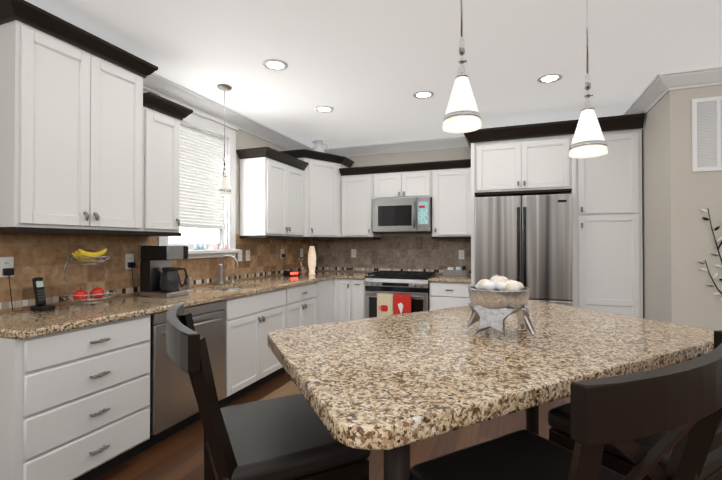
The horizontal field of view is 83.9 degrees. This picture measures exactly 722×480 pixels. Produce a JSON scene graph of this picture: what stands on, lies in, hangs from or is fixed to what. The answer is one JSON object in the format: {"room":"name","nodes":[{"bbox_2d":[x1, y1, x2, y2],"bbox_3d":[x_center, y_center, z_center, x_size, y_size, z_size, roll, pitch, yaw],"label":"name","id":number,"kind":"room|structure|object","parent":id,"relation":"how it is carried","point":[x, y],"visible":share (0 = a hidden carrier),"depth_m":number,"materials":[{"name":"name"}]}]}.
{"room":"kitchen","nodes":[
{"label":"kitchen","id":0,"kind":"room"},
{"bbox_2d":[0,89,311,312],"bbox_3d":[-2.144,0.005,2.174,0.132,2.640,7.850,0,-1,21],"label":"wall","id":1,"kind":"structure","parent":0,"point":[39,255],"depth_m":2.90,"materials":[{"name":"tile"}]},
{"bbox_2d":[0,257,13,310],"bbox_3d":[-1.996,0.256,2.290,0.062,0.314,0.088,0,-1,21],"label":"electrical outlet","id":2,"kind":"object","parent":1,"relation":"attached to","point":[6,266],"visible":0.98,"depth_m":2.29,"materials":[{"name":"white plastic"}]},
{"bbox_2d":[0,0,157,235],"bbox_3d":[-1.757,-0.621,2.457,0.394,1.178,0.888,0,-1,21],"label":"upper cabinet","id":3,"kind":"object","parent":1,"relation":"attached to","point":[71,139],"visible":1,"depth_m":2.28,"materials":[{"name":"white wood"}]},
{"bbox_2d":[125,254,139,294],"bbox_3d":[-1.718,0.263,3.029,0.062,0.314,0.088,0,-1,21],"label":"electrical outlet","id":4,"kind":"object","parent":1,"relation":"attached to","point":[129,262],"visible":0.92,"depth_m":3.02,"materials":[{"name":"white plastic"}]},
{"bbox_2d":[19,21,312,149],"bbox_3d":[-2.044,-1.257,2.149,0.105,0.115,7.850,0,-1,21],"label":"crown molding","id":5,"kind":"structure","parent":1,"relation":"attached to","point":[154,83],"depth_m":3.82,"materials":[{"name":"white wood"}]},
{"bbox_2d":[140,92,192,236],"bbox_3d":[-1.557,-0.518,3.003,0.384,0.983,0.402,0,-1,21],"label":"upper cabinet","id":6,"kind":"object","parent":1,"relation":"attached to","point":[161,178],"visible":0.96,"depth_m":2.91,"materials":[{"name":"white wood"}]},
{"bbox_2d":[158,95,240,258],"bbox_3d":[-1.520,-0.501,3.755,0.199,1.345,1.010,0,-1,21],"label":"window","id":7,"kind":"structure","parent":1,"relation":"in","point":[207,214],"depth_m":3.86,"materials":[{"name":"white"}]},
{"bbox_2d":[193,240,227,249],"bbox_3d":[-1.421,0.051,3.823,0.060,0.090,0.446,0,-1,21],"label":"trinkets","id":8,"kind":"object","parent":7,"relation":"on","point":[200,247],"visible":0.98,"depth_m":3.74,"materials":[{"name":"white ceramic"}]},
{"bbox_2d":[238,250,241,260],"bbox_3d":[-1.281,0.172,4.263,0.011,0.116,0.072,0,-1,21],"label":"outlet","id":9,"kind":"object","parent":1,"relation":"attached to","point":[239,256],"visible":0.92,"depth_m":4.26,"materials":[{"name":"white plastic"}]},
{"bbox_2d":[246,250,249,260],"bbox_3d":[-1.235,0.173,4.389,0.008,0.116,0.072,0,-1,21],"label":"electrical outlet","id":10,"kind":"object","parent":1,"relation":"attached to","point":[247,255],"visible":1,"depth_m":4.39,"materials":[{"name":"white plastic"}]},
{"bbox_2d":[236,147,307,238],"bbox_3d":[-0.975,-0.474,4.551,0.384,0.928,0.881,0,-1,21],"label":"upper cabinet","id":11,"kind":"object","parent":1,"relation":"attached to","point":[271,199],"visible":1,"depth_m":4.26,"materials":[{"name":"white wood"}]},
{"bbox_2d":[280,249,284,270],"bbox_3d":[-0.961,0.279,5.041,0.062,0.324,0.088,0,-1,21],"label":"electrical outlet","id":12,"kind":"object","parent":1,"relation":"attached to","point":[282,254],"visible":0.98,"depth_m":5.03,"materials":[{"name":"white plastic"}]},
{"bbox_2d":[280,149,353,239],"bbox_3d":[-0.557,-0.547,5.281,0.653,1.088,0.900,0,-1,21],"label":"upper cabinet","id":13,"kind":"object","parent":1,"relation":"attached to","point":[322,197],"visible":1,"depth_m":5.09,"materials":[{"name":"white wood"}]},
{"bbox_2d":[311,140,328,159],"bbox_3d":[-0.551,-1.141,5.203,0.224,0.272,0.224,0,-1,21],"label":"pitcher","id":14,"kind":"object","parent":13,"relation":"on","point":[318,146],"visible":0.35,"depth_m":5.16,"materials":[{"name":"white ceramic"}]},
{"bbox_2d":[94,372,569,479],"bbox_3d":[1.276,1.362,0.874,7.440,0.100,8.090,0,-1,21],"label":"floor","id":15,"kind":"structure","parent":0,"point":[178,455],"depth_m":2.58,"materials":[{"name":"brown wood"}]},
{"bbox_2d":[0,315,149,479],"bbox_3d":[-1.706,0.891,2.248,0.626,0.872,0.725,0,-1,21],"label":"base cabinet","id":16,"kind":"object","parent":15,"relation":"on","point":[74,404],"depth_m":2.04,"materials":[{"name":"white wood"}]},
{"bbox_2d":[0,271,339,339],"bbox_3d":[-1.111,0.450,3.798,0.651,0.040,4.047,0,-1,21],"label":"countertop","id":17,"kind":"structure","parent":16,"relation":"on","point":[23,324],"depth_m":2.50,"materials":[{"name":"beige stone"}]},
{"bbox_2d":[30,277,54,310],"bbox_3d":[-1.873,0.319,2.363,0.116,0.191,0.080,0,-1,21],"label":"cordless phone","id":18,"kind":"object","parent":17,"relation":"on","point":[39,294],"visible":1,"depth_m":2.35,"materials":[{"name":"black plastic"}]},
{"bbox_2d":[58,286,116,308],"bbox_3d":[-1.702,0.354,2.512,0.301,0.122,0.301,0,-1,15],"label":"fruit basket","id":19,"kind":"object","parent":17,"relation":"on","point":[97,293],"depth_m":2.45,"materials":[{"name":"silver metal"}]},
{"bbox_2d":[64,248,111,280],"bbox_3d":[-1.702,0.151,2.515,0.243,0.192,0.245,0,-1,-15],"label":"fruit basket","id":20,"kind":"object","parent":17,"relation":"on","point":[81,256],"depth_m":2.47,"materials":[{"name":"silver metal"}]},
{"bbox_2d":[140,246,188,297],"bbox_3d":[-1.480,0.234,3.046,0.270,0.375,0.223,0,-1,21],"label":"coffee maker","id":21,"kind":"object","parent":17,"relation":"on","point":[159,275],"visible":1,"depth_m":2.97,"materials":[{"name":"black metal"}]},
{"bbox_2d":[187,255,237,288],"bbox_3d":[-1.316,0.285,3.731,0.234,0.287,0.611,0,-1,21],"label":"sink faucet","id":22,"kind":"object","parent":17,"relation":"on","point":[220,275],"visible":1,"depth_m":3.86,"materials":[{"name":"silver metal"}]},
{"bbox_2d":[214,288,246,290],"bbox_3d":[-1.171,0.556,3.624,0.440,0.174,0.580,0,-1,21],"label":"sink basin","id":23,"kind":"object","parent":17,"relation":"in","point":[230,289],"visible":0.02,"depth_m":3.89,"materials":[{"name":"silver metal"}]},
{"bbox_2d":[283,270,298,275],"bbox_3d":[-0.848,0.409,4.893,0.101,0.062,0.170,0,-1,41],"label":"clock radio","id":24,"kind":"object","parent":17,"relation":"on","point":[291,273],"visible":1,"depth_m":4.84,"materials":[{"name":"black plastic"}]},
{"bbox_2d":[299,258,305,275],"bbox_3d":[-0.710,0.327,4.894,0.064,0.226,0.145,0,-1,21],"label":"deer figurine","id":25,"kind":"object","parent":17,"relation":"on","point":[303,268],"visible":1,"depth_m":4.88,"materials":[{"name":"silver metal"}]},
{"bbox_2d":[308,246,315,273],"bbox_3d":[-0.632,0.263,5.187,0.110,0.360,0.110,0,-1,21],"label":"vase","id":26,"kind":"object","parent":17,"relation":"on","point":[312,259],"visible":1,"depth_m":5.15,"materials":[{"name":"beige ceramic"}]},
{"bbox_2d":[141,300,225,451],"bbox_3d":[-1.417,0.899,2.893,0.673,0.868,0.667,0,-1,21],"label":"dishwasher","id":27,"kind":"object","parent":15,"relation":"on","point":[174,409],"visible":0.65,"depth_m":2.67,"materials":[{"name":"silver metal"}]},
{"bbox_2d":[166,303,370,479],"bbox_3d":[-0.343,0.777,1.352,0.752,1.080,0.753,0,-1,21],"label":"chair","id":28,"kind":"object","parent":15,"relation":"on","point":[289,437],"visible":0.85,"depth_m":1.20,"materials":[{"name":"black wood"}]},
{"bbox_2d":[228,281,319,378],"bbox_3d":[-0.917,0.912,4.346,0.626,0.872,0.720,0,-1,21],"label":"base cabinet","id":29,"kind":"object","parent":15,"relation":"on","point":[251,318],"depth_m":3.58,"materials":[{"name":"white wood"}]},
{"bbox_2d":[259,380,300,400],"bbox_3d":[-0.330,1.333,3.535,0.800,0.012,1.400,0,-1,21],"label":"kitchen mat","id":30,"kind":"object","parent":15,"relation":"on","point":[289,388],"visible":0.1,"depth_m":3.51,"materials":[{"name":"beige fabric"}]},
{"bbox_2d":[320,279,332,323],"bbox_3d":[-0.722,0.917,4.864,0.626,0.872,0.508,0,-1,21],"label":"base cabinet","id":31,"kind":"object","parent":15,"relation":"on","point":[326,286],"depth_m":4.81,"materials":[{"name":"white wood"}]},
{"bbox_2d":[333,279,365,321],"bbox_3d":[-0.049,0.921,5.204,0.426,0.871,0.658,0,-1,21],"label":"base cabinet","id":32,"kind":"object","parent":15,"relation":"on","point":[348,299],"visible":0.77,"depth_m":4.93,"materials":[{"name":"white wood"}]},
{"bbox_2d":[336,272,371,278],"bbox_3d":[-0.025,0.464,5.203,0.376,0.040,0.651,0,-1,21],"label":"countertop","id":33,"kind":"structure","parent":32,"relation":"on","point":[343,275],"depth_m":4.95,"materials":[{"name":"beige stone"}]},
{"bbox_2d":[365,270,436,317],"bbox_3d":[0.498,0.881,4.947,0.764,0.946,0.694,0,-1,21],"label":"gas range","id":34,"kind":"object","parent":15,"relation":"on","point":[415,284],"visible":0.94,"depth_m":4.72,"materials":[{"name":"silver metal"}]},
{"bbox_2d":[377,293,410,316],"bbox_3d":[0.380,0.838,4.633,0.400,0.425,0.045,0,-1,21],"label":"hanging towels","id":35,"kind":"object","parent":34,"relation":"hanging from","point":[388,304],"visible":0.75,"depth_m":4.62,"materials":[{"name":"red fabric"}]},
{"bbox_2d":[429,282,470,309],"bbox_3d":[1.097,0.916,4.773,0.464,0.871,0.658,0,-1,21],"label":"base cabinet","id":36,"kind":"object","parent":15,"relation":"on","point":[443,295],"visible":0.31,"depth_m":4.51,"materials":[{"name":"white wood"}]},
{"bbox_2d":[429,274,470,282],"bbox_3d":[1.099,0.460,4.780,0.466,0.040,0.651,0,-1,21],"label":"countertop","id":37,"kind":"structure","parent":36,"relation":"on","point":[437,278],"depth_m":4.52,"materials":[{"name":"beige stone"}]},
{"bbox_2d":[443,266,467,276],"bbox_3d":[1.155,0.380,4.909,0.284,0.120,0.164,0,-1,21],"label":"basket","id":38,"kind":"object","parent":37,"relation":"on","point":[452,271],"visible":1,"depth_m":4.85,"materials":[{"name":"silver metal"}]},
{"bbox_2d":[267,300,715,479],"bbox_3d":[0.529,0.848,1.679,1.855,0.945,1.103,0,-1,-29],"label":"island table","id":39,"kind":"object","parent":15,"relation":"on","point":[393,387],"visible":0.81,"depth_m":1.22,"materials":[{"name":"stone"}]},
{"bbox_2d":[467,274,534,337],"bbox_3d":[0.553,0.254,1.610,0.261,0.224,0.256,0,-1,21],"label":"centerpiece bowl","id":40,"kind":"object","parent":39,"relation":"on","point":[497,301],"visible":1,"depth_m":1.53,"materials":[{"name":"silver metal"}]},
{"bbox_2d":[475,192,572,305],"bbox_3d":[1.765,0.442,4.427,0.930,1.812,0.784,0,-1,21],"label":"refrigerator","id":41,"kind":"object","parent":15,"relation":"on","point":[525,240],"visible":0.67,"depth_m":4.09,"materials":[{"name":"silver metal"}]},
{"bbox_2d":[463,113,644,317],"bbox_3d":[2.010,0.085,4.387,1.659,2.525,0.754,0,-1,21],"label":"cabinet","id":42,"kind":"object","parent":15,"relation":"on","point":[605,190],"visible":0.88,"depth_m":3.99,"materials":[{"name":"white wood"}]},
{"bbox_2d":[410,343,721,479],"bbox_3d":[0.483,0.773,0.975,0.752,1.080,0.750,0,-1,21],"label":"chair","id":43,"kind":"object","parent":15,"relation":"on","point":[682,402],"visible":1,"depth_m":0.75,"materials":[{"name":"black wood"}]},
{"bbox_2d":[547,330,721,479],"bbox_3d":[1.046,0.777,1.361,0.751,1.080,0.749,0,-1,21],"label":"chair","id":44,"kind":"object","parent":15,"relation":"on","point":[614,458],"visible":0.23,"depth_m":1.25,"materials":[{"name":"black wood"}]},
{"bbox_2d":[25,0,721,148],"bbox_3d":[1.276,-1.377,0.902,7.440,0.100,8.090,0,-1,21],"label":"ceiling","id":45,"kind":"structure","parent":0,"point":[365,70],"depth_m":2.81,"materials":[{"name":"paint"}]},
{"bbox_2d":[217,84,231,195],"bbox_3d":[-1.161,-0.839,3.416,0.124,0.924,0.124,0,-1,21],"label":"light","id":46,"kind":"object","parent":45,"relation":"hanging from","point":[223,189],"visible":0.98,"depth_m":3.39,"materials":[{"name":"white glass"}]},
{"bbox_2d":[262,59,287,70],"bbox_3d":[-0.640,-1.302,2.997,0.188,0.008,0.188,0,-1,21],"label":"recessed light","id":47,"kind":"object","parent":45,"relation":"in","point":[275,64],"visible":0.98,"depth_m":2.99,"materials":[{"name":"white glass"}]},
{"bbox_2d":[315,106,333,112],"bbox_3d":[-0.363,-1.292,3.982,0.188,0.008,0.188,0,-1,21],"label":"recessed light","id":48,"kind":"object","parent":45,"relation":"in","point":[324,109],"visible":1,"depth_m":3.98,"materials":[{"name":"white glass"}]},
{"bbox_2d":[413,90,433,98],"bbox_3d":[0.558,-1.296,3.595,0.188,0.008,0.188,0,-1,21],"label":"recessed light","id":49,"kind":"object","parent":45,"relation":"in","point":[424,94],"visible":1,"depth_m":3.59,"materials":[{"name":"white"}]},
{"bbox_2d":[442,0,481,132],"bbox_3d":[0.406,-0.885,1.625,0.155,0.869,0.155,0,-1,21],"label":"pendant light","id":50,"kind":"object","parent":45,"relation":"hanging from","point":[462,114],"visible":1,"depth_m":1.59,"materials":[{"name":"white glass"}]},
{"bbox_2d":[537,73,561,82],"bbox_3d":[1.520,-1.299,3.240,0.188,0.008,0.188,0,-1,21],"label":"recessed light","id":51,"kind":"object","parent":45,"relation":"in","point":[550,77],"visible":1,"depth_m":3.23,"materials":[{"name":"white glass"}]},
{"bbox_2d":[569,0,607,157],"bbox_3d":[1.025,-0.850,1.819,0.155,0.934,0.155,0,-1,21],"label":"pendant light","id":52,"kind":"object","parent":45,"relation":"hanging from","point":[588,141],"visible":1,"depth_m":1.79,"materials":[{"name":"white glass"}]},
{"bbox_2d":[312,147,470,274],"bbox_3d":[1.132,0.036,5.193,4.140,2.640,0.132,0,-1,21],"label":"wall","id":53,"kind":"structure","parent":0,"point":[425,252],"depth_m":5.36,"materials":[{"name":"tile"}]},
{"bbox_2d":[351,249,355,257],"bbox_3d":[-0.100,0.190,5.579,0.072,0.116,0.008,0,-1,21],"label":"electrical outlet","id":54,"kind":"object","parent":53,"relation":"attached to","point":[353,253],"visible":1,"depth_m":5.58,"materials":[{"name":"white plastic"}]},
{"bbox_2d":[339,159,470,239],"bbox_3d":[0.572,-0.469,5.131,1.690,0.928,0.384,0,-1,21],"label":"upper cabinet","id":55,"kind":"object","parent":53,"relation":"attached to","point":[446,188],"visible":0.98,"depth_m":4.95,"materials":[{"name":"white wood"}]},
{"bbox_2d":[372,197,431,233],"bbox_3d":[0.546,-0.298,5.114,0.733,0.426,0.431,0,-1,21],"label":"over-the-range microwave","id":56,"kind":"object","parent":55,"relation":"attached to","point":[400,215],"visible":0.98,"depth_m":4.94,"materials":[{"name":"silver metal"}]},
{"bbox_2d":[459,250,463,258],"bbox_3d":[1.266,0.190,5.065,0.072,0.116,0.008,0,-1,21],"label":"electrical outlet","id":57,"kind":"object","parent":53,"relation":"attached to","point":[461,254],"visible":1,"depth_m":5.06,"materials":[{"name":"white plastic"}]},
{"bbox_2d":[324,131,614,156],"bbox_3d":[1.151,-1.228,5.084,3.780,0.115,0.105,0,-1,21],"label":"crown molding","id":58,"kind":"structure","parent":53,"relation":"attached to","point":[459,141],"depth_m":5.29,"materials":[{"name":"white wood"}]},
{"bbox_2d":[630,89,689,325],"bbox_3d":[2.757,0.022,3.803,0.120,2.640,1.350,0,-1,21],"label":"wall","id":59,"kind":"structure","parent":0,"point":[665,215],"depth_m":3.28,"materials":[{"name":"paint"}]},
{"bbox_2d":[615,82,666,131],"bbox_3d":[2.634,-1.241,3.809,0.105,0.115,1.230,0,-1,21],"label":"crown molding","id":60,"kind":"structure","parent":59,"relation":"attached to","point":[644,102],"depth_m":3.63,"materials":[{"name":"white wood"}]},
{"bbox_2d":[688,85,721,330],"bbox_3d":[4.141,0.010,2.626,3.300,2.640,0.120,0,-1,21],"label":"wall","id":61,"kind":"structure","parent":0,"point":[705,190],"depth_m":3.12,"materials":[{"name":"paint"}]},
{"bbox_2d":[651,65,721,96],"bbox_3d":[3.883,-1.253,2.616,3.285,0.115,0.105,0,-1,21],"label":"crown molding","id":62,"kind":"structure","parent":61,"relation":"attached to","point":[658,88],"depth_m":3.12,"materials":[{"name":"white wood"}]},
{"bbox_2d":[692,96,721,171],"bbox_3d":[2.863,-0.816,3.043,0.580,0.570,0.012,0,-1,21],"label":"air vent","id":63,"kind":"object","parent":61,"relation":"in","point":[707,134],"visible":1,"depth_m":3.11,"materials":[{"name":"grey metal"}]},
{"bbox_2d":[698,209,721,300],"bbox_3d":[2.844,0.166,3.025,0.503,1.020,0.014,0,-1,21],"label":"decor","id":64,"kind":"object","parent":61,"relation":"attached to","point":[715,254],"visible":1,"depth_m":3.07,"materials":[{"name":"brown metal"}]}
]}

